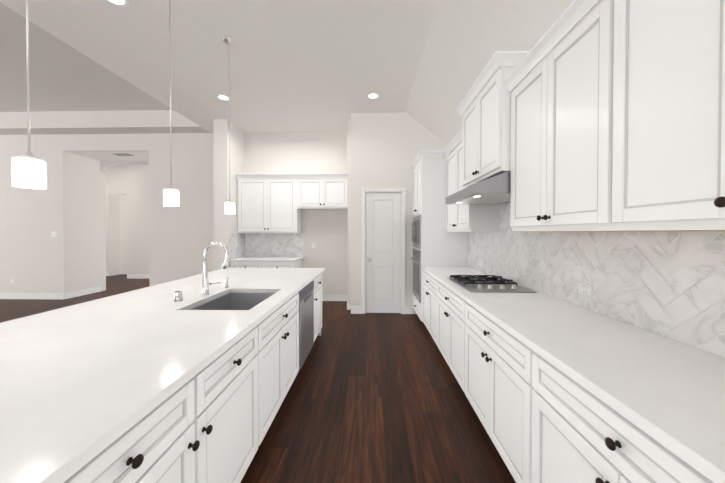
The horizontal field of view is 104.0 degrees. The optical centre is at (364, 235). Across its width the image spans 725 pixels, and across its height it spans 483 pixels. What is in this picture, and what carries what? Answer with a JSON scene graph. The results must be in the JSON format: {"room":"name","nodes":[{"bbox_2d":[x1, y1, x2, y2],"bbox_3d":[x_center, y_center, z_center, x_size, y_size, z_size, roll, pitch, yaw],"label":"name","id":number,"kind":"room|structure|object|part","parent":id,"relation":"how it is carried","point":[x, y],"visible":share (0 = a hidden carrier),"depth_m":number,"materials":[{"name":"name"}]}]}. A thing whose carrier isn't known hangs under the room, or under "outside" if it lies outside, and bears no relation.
{"room":"kitchen","nodes":[
{"label":"kitchen","id":0,"kind":"room"},
{"bbox_2d":[68,152,148,291],"bbox_3d":[-7.622,-0.421,7.881,7.500,3.475,3.530,0,1,1],"label":"wall","id":1,"kind":"structure","parent":0,"point":[109,220],"depth_m":6.83,"materials":[{"name":"paint"}]},
{"bbox_2d":[66,286,101,298],"bbox_3d":[-6.332,1.269,6.401,0.020,0.130,0.806,0,1,1],"label":"baseboard","id":2,"kind":"structure","parent":1,"relation":"attached to","point":[95,289],"depth_m":6.37,"materials":[{"name":"white wood"}]},
{"bbox_2d":[127,274,148,278],"bbox_3d":[-5.578,1.242,8.658,3.450,0.130,0.016,0,1,1],"label":"baseboard","id":3,"kind":"structure","parent":1,"relation":"attached to","point":[129,276],"depth_m":8.68,"materials":[{"name":"white wood"}]},
{"bbox_2d":[109,153,135,155],"bbox_3d":[-5.311,-1.790,6.232,0.440,0.007,0.260,0,1,1],"label":"ceiling vent","id":4,"kind":"object","parent":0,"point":[122,154],"visible":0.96,"depth_m":6.17,"materials":[{"name":"white metal"}]},
{"bbox_2d":[0,132,347,294],"bbox_3d":[-5.758,-0.424,6.009,11.320,3.525,0.120,0,1,1],"label":"wall","id":5,"kind":"structure","parent":0,"point":[34,256],"depth_m":5.91,"materials":[{"name":"paint"}]},
{"bbox_2d":[0,293,65,298],"bbox_3d":[-8.625,1.273,6.034,4.586,0.130,0.020,0,1,1],"label":"baseboard","id":6,"kind":"structure","parent":5,"relation":"attached to","point":[2,295],"depth_m":5.98,"materials":[{"name":"white wood"}]},
{"bbox_2d":[51,231,56,236],"bbox_3d":[-6.549,-0.036,5.969,0.115,0.118,0.008,0,1,1],"label":"light switch","id":7,"kind":"object","parent":5,"relation":"attached to","point":[53,233],"depth_m":5.97,"materials":[{"name":"white plastic"}]},
{"bbox_2d":[229,233,303,258],"bbox_3d":[-1.878,0.187,5.541,1.240,0.485,0.640,0,1,1],"label":"backsplash","id":8,"kind":"structure","parent":5,"relation":"attached to","point":[270,244],"depth_m":5.85,"materials":[{"name":"white tile"}]},
{"bbox_2d":[235,173,347,232],"bbox_3d":[-1.401,-0.629,5.640,2.181,1.145,0.391,0,1,1],"label":"upper cabinet","id":9,"kind":"object","parent":5,"relation":"attached to","point":[272,203],"visible":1,"depth_m":5.51,"materials":[{"name":"white wood"}]},
{"bbox_2d":[322,295,347,300],"bbox_3d":[-0.788,1.276,5.840,0.985,0.130,0.016,0,1,1],"label":"baseboard","id":10,"kind":"structure","parent":5,"relation":"attached to","point":[324,297],"depth_m":5.83,"materials":[{"name":"white wood"}]},
{"bbox_2d":[347,299,350,309],"bbox_3d":[-0.300,1.280,5.485,0.041,0.130,0.610,0,1,1],"label":"baseboard","id":11,"kind":"structure","parent":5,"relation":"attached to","point":[348,303],"depth_m":5.18,"materials":[{"name":"white wood"}]},
{"bbox_2d":[212,119,243,270],"bbox_3d":[-2.624,-0.418,5.517,0.250,3.525,0.690,0,1,1],"label":"wall","id":12,"kind":"structure","parent":0,"point":[223,224],"depth_m":5.18,"materials":[{"name":"paint"}]},
{"bbox_2d":[0,274,515,482],"bbox_3d":[-4.641,1.405,3.043,13.700,0.060,15.000,0,1,1],"label":"floor","id":13,"kind":"structure","parent":0,"point":[375,397],"depth_m":2.22,"materials":[{"name":"brown wood"}]},
{"bbox_2d":[56,270,324,482],"bbox_3d":[-1.123,0.955,1.576,1.044,0.875,4.650,0,1,1],"label":"kitchen island","id":14,"kind":"object","parent":13,"relation":"on","point":[188,379],"depth_m":1.29,"materials":[{"name":"white wood"}]},
{"bbox_2d":[0,268,323,482],"bbox_3d":[-1.312,0.496,1.600,1.385,0.038,4.800,0,1,1],"label":"island countertop","id":15,"kind":"structure","parent":14,"relation":"on","point":[72,378],"depth_m":1.12,"materials":[{"name":"white stone"}]},
{"bbox_2d":[200,242,231,293],"bbox_3d":[-1.185,0.257,2.244,0.218,0.425,0.062,0,1,1],"label":"faucet","id":16,"kind":"object","parent":15,"relation":"on","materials":[{"name":"silver metal"}]},
{"bbox_2d":[192,290,271,309],"bbox_3d":[-0.970,0.615,2.168,0.480,0.238,0.710,0,1,1],"label":"sink","id":17,"kind":"object","parent":15,"relation":"in","point":[235,299],"depth_m":2.52,"materials":[{"name":"silver metal"}]},
{"bbox_2d":[298,281,313,369],"bbox_3d":[-0.607,0.887,2.968,0.028,0.740,0.604,0,1,1],"label":"dishwasher","id":18,"kind":"object","parent":14,"relation":"in","point":[306,294],"depth_m":2.89,"materials":[{"name":"silver metal"}]},
{"bbox_2d":[229,257,303,267],"bbox_3d":[-1.881,0.887,5.535,1.226,0.915,0.658,0,1,1],"label":"base cabinet","id":19,"kind":"object","parent":13,"relation":"on","point":[269,262],"visible":0.27,"depth_m":5.24,"materials":[{"name":"white wood"}]},
{"bbox_2d":[229,257,303,261],"bbox_3d":[-1.881,0.448,5.539,1.226,0.038,0.639,0,1,1],"label":"countertop","id":20,"kind":"structure","parent":19,"relation":"on","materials":[{"name":"stone"}]},
{"bbox_2d":[422,271,432,337],"bbox_3d":[1.162,0.930,3.631,0.661,0.876,1.004,0,1,1],"label":"base cabinet","id":21,"kind":"object","parent":13,"relation":"on","point":[427,287],"depth_m":3.69,"materials":[{"name":"white wood"}]},
{"bbox_2d":[410,151,467,324],"bbox_3d":[1.138,0.065,4.475,0.750,2.585,0.809,0,1,1],"label":"tall cabinet","id":22,"kind":"object","parent":13,"relation":"on","point":[435,243],"visible":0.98,"depth_m":4.13,"materials":[{"name":"white wood"}]},
{"bbox_2d":[433,279,460,385],"bbox_3d":[1.139,0.941,2.725,0.661,0.876,1.072,0,1,1],"label":"base cabinet","id":23,"kind":"object","parent":13,"relation":"on","point":[446,305],"depth_m":2.74,"materials":[{"name":"white wood"}]},
{"bbox_2d":[461,299,516,482],"bbox_3d":[1.116,0.952,1.786,0.661,0.876,1.072,0,1,1],"label":"base cabinet","id":24,"kind":"object","parent":13,"relation":"on","point":[488,353],"depth_m":1.74,"materials":[{"name":"white wood"}]},
{"bbox_2d":[517,343,704,482],"bbox_3d":[1.093,0.963,0.846,0.661,0.876,1.072,0,1,1],"label":"base cabinet","id":25,"kind":"object","parent":13,"relation":"on","point":[555,390],"depth_m":1.05,"materials":[{"name":"white wood"}]},
{"bbox_2d":[421,267,724,482],"bbox_3d":[1.108,0.493,1.769,0.675,0.038,4.717,0,1,1],"label":"countertop","id":26,"kind":"structure","parent":25,"relation":"on","point":[673,391],"depth_m":1.06,"materials":[{"name":"white stone"}]},
{"bbox_2d":[447,274,535,292],"bbox_3d":[1.159,0.442,2.719,0.540,0.041,0.760,0,1,1],"label":"cooktop","id":27,"kind":"object","parent":26,"relation":"in","point":[482,283],"visible":1,"depth_m":2.61,"materials":[{"name":"silver metal"}]},
{"bbox_2d":[0,0,573,168],"bbox_3d":[-4.930,-1.944,3.010,13.120,1.202,15.000,0,1,1],"label":"ceiling","id":28,"kind":"structure","parent":0,"point":[99,66],"depth_m":3.42,"materials":[{"name":"paint"}]},
{"bbox_2d":[11,0,46,188],"bbox_3d":[-1.502,-1.149,1.259,0.124,1.860,0.124,0,1,1],"label":"pendant light","id":29,"kind":"object","parent":28,"relation":"hanging from","point":[28,169],"visible":1,"depth_m":1.26,"materials":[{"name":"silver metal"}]},
{"bbox_3d":[-1.502,-0.281,1.270,0.102,0.123,0.102,0,1,1],"label":"lamp shade","id":30,"kind":"part","parent":29,"relation":"part of","materials":[{"name":"white glass"}]},
{"bbox_2d":[106,0,128,6],"bbox_3d":[-2.196,-2.090,2.496,0.187,0.007,0.162,0,1,1],"label":"recessed light","id":31,"kind":"object","parent":28,"relation":"in","point":[126,4],"depth_m":2.54,"materials":[{"name":"white"}]},
{"bbox_3d":[-2.203,-2.092,2.491,0.137,0.002,0.137,0,1,-5],"label":"recessed ceiling light lense","id":32,"kind":"part","parent":31,"relation":"part of","materials":[{"name":"white plastic"}]},
{"bbox_2d":[163,0,178,206],"bbox_3d":[-1.480,-1.160,2.159,0.124,1.860,0.124,0,1,1],"label":"pendant light","id":33,"kind":"object","parent":28,"relation":"hanging from","point":[170,195],"visible":1,"depth_m":2.15,"materials":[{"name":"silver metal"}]},
{"bbox_3d":[-1.480,-0.292,2.170,0.102,0.123,0.102,0,1,1],"label":"lamp shade","id":34,"kind":"part","parent":33,"relation":"part of","materials":[{"name":"white glass"}]},
{"bbox_2d":[216,94,230,100],"bbox_3d":[-2.150,-2.112,4.314,0.186,0.007,0.193,0,1,1],"label":"recessed light","id":35,"kind":"object","parent":28,"relation":"in","point":[222,97],"depth_m":4.32,"materials":[{"name":"white"}]},
{"bbox_3d":[-2.158,-2.114,4.330,0.137,0.002,0.137,0,1,-5],"label":"recessed ceiling light lense","id":36,"kind":"part","parent":35,"relation":"part of","materials":[{"name":"white plastic"}]},
{"bbox_2d":[223,37,234,213],"bbox_3d":[-1.458,-1.171,3.054,0.124,1.860,0.124,0,1,1],"label":"pendant light","id":37,"kind":"object","parent":28,"relation":"hanging from","point":[229,204],"visible":0.98,"depth_m":3.05,"materials":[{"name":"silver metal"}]},
{"bbox_3d":[-1.458,-0.302,3.064,0.102,0.123,0.102,0,1,1],"label":"lamp shade","id":38,"kind":"part","parent":37,"relation":"part of","materials":[{"name":"white glass"}]},
{"bbox_2d":[367,93,379,98],"bbox_3d":[0.133,-2.111,4.268,0.182,0.007,0.163,0,1,1],"label":"recessed light","id":39,"kind":"object","parent":28,"relation":"in","point":[371,95],"depth_m":4.26,"materials":[{"name":"white plastic"}]},
{"bbox_3d":[0.128,-2.114,4.274,0.137,0.002,0.137,0,1,-5],"label":"recessed ceiling light lense","id":40,"kind":"part","parent":39,"relation":"part of","materials":[{"name":"white plastic"}]},
{"bbox_2d":[348,113,453,313],"bbox_3d":[0.643,-0.411,4.967,1.770,3.525,0.150,0,1,1],"label":"wall","id":41,"kind":"structure","parent":0,"point":[384,149],"depth_m":4.87,"materials":[{"name":"paint"}]},
{"bbox_2d":[361,188,405,313],"bbox_3d":[0.326,0.260,4.959,0.765,2.183,0.138,0,1,1],"label":"door frame","id":42,"kind":"structure","parent":41,"relation":"attached to","point":[364,191],"depth_m":4.89,"materials":[{"name":"white wood"}]},
{"bbox_2d":[366,193,400,312],"bbox_3d":[0.325,0.295,4.936,0.603,2.090,0.035,0,1,1],"label":"pantry door","id":43,"kind":"structure","parent":41,"relation":"in","point":[383,251],"depth_m":4.92,"materials":[{"name":"white wood"}]},
{"bbox_2d":[454,0,724,357],"bbox_3d":[1.482,-0.191,0.182,0.140,3.200,9.620,0,1,1],"label":"wall","id":44,"kind":"structure","parent":0,"point":[554,49],"depth_m":1.89,"materials":[{"name":"paint"}]},
{"bbox_2d":[442,0,724,231],"bbox_3d":[1.214,-0.711,1.762,0.461,1.369,4.698,0,1,1],"label":"upper cabinet","id":45,"kind":"object","parent":44,"relation":"attached to","point":[606,116],"visible":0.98,"depth_m":1.30,"materials":[{"name":"white wood"}]},
{"bbox_2d":[446,171,510,203],"bbox_3d":[1.175,-0.426,2.666,0.584,0.176,0.905,0,1,1],"label":"range hood","id":46,"kind":"object","parent":45,"relation":"attached to","point":[496,189],"visible":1,"depth_m":2.30,"materials":[{"name":"silver metal"}]},
{"bbox_2d":[578,282,591,296],"bbox_3d":[1.444,0.349,1.857,0.007,0.072,0.118,0,1,1],"label":"outlet","id":47,"kind":"object","parent":44,"relation":"attached to","point":[584,289],"depth_m":1.85,"materials":[{"name":"white plastic"}]},
{"bbox_2d":[468,202,724,356],"bbox_3d":[1.446,-0.017,1.696,0.006,0.985,4.840,0,1,1],"label":"backsplash","id":48,"kind":"structure","parent":44,"relation":"attached to","point":[671,285],"depth_m":1.53,"materials":[{"name":"white tile"}]}
]}

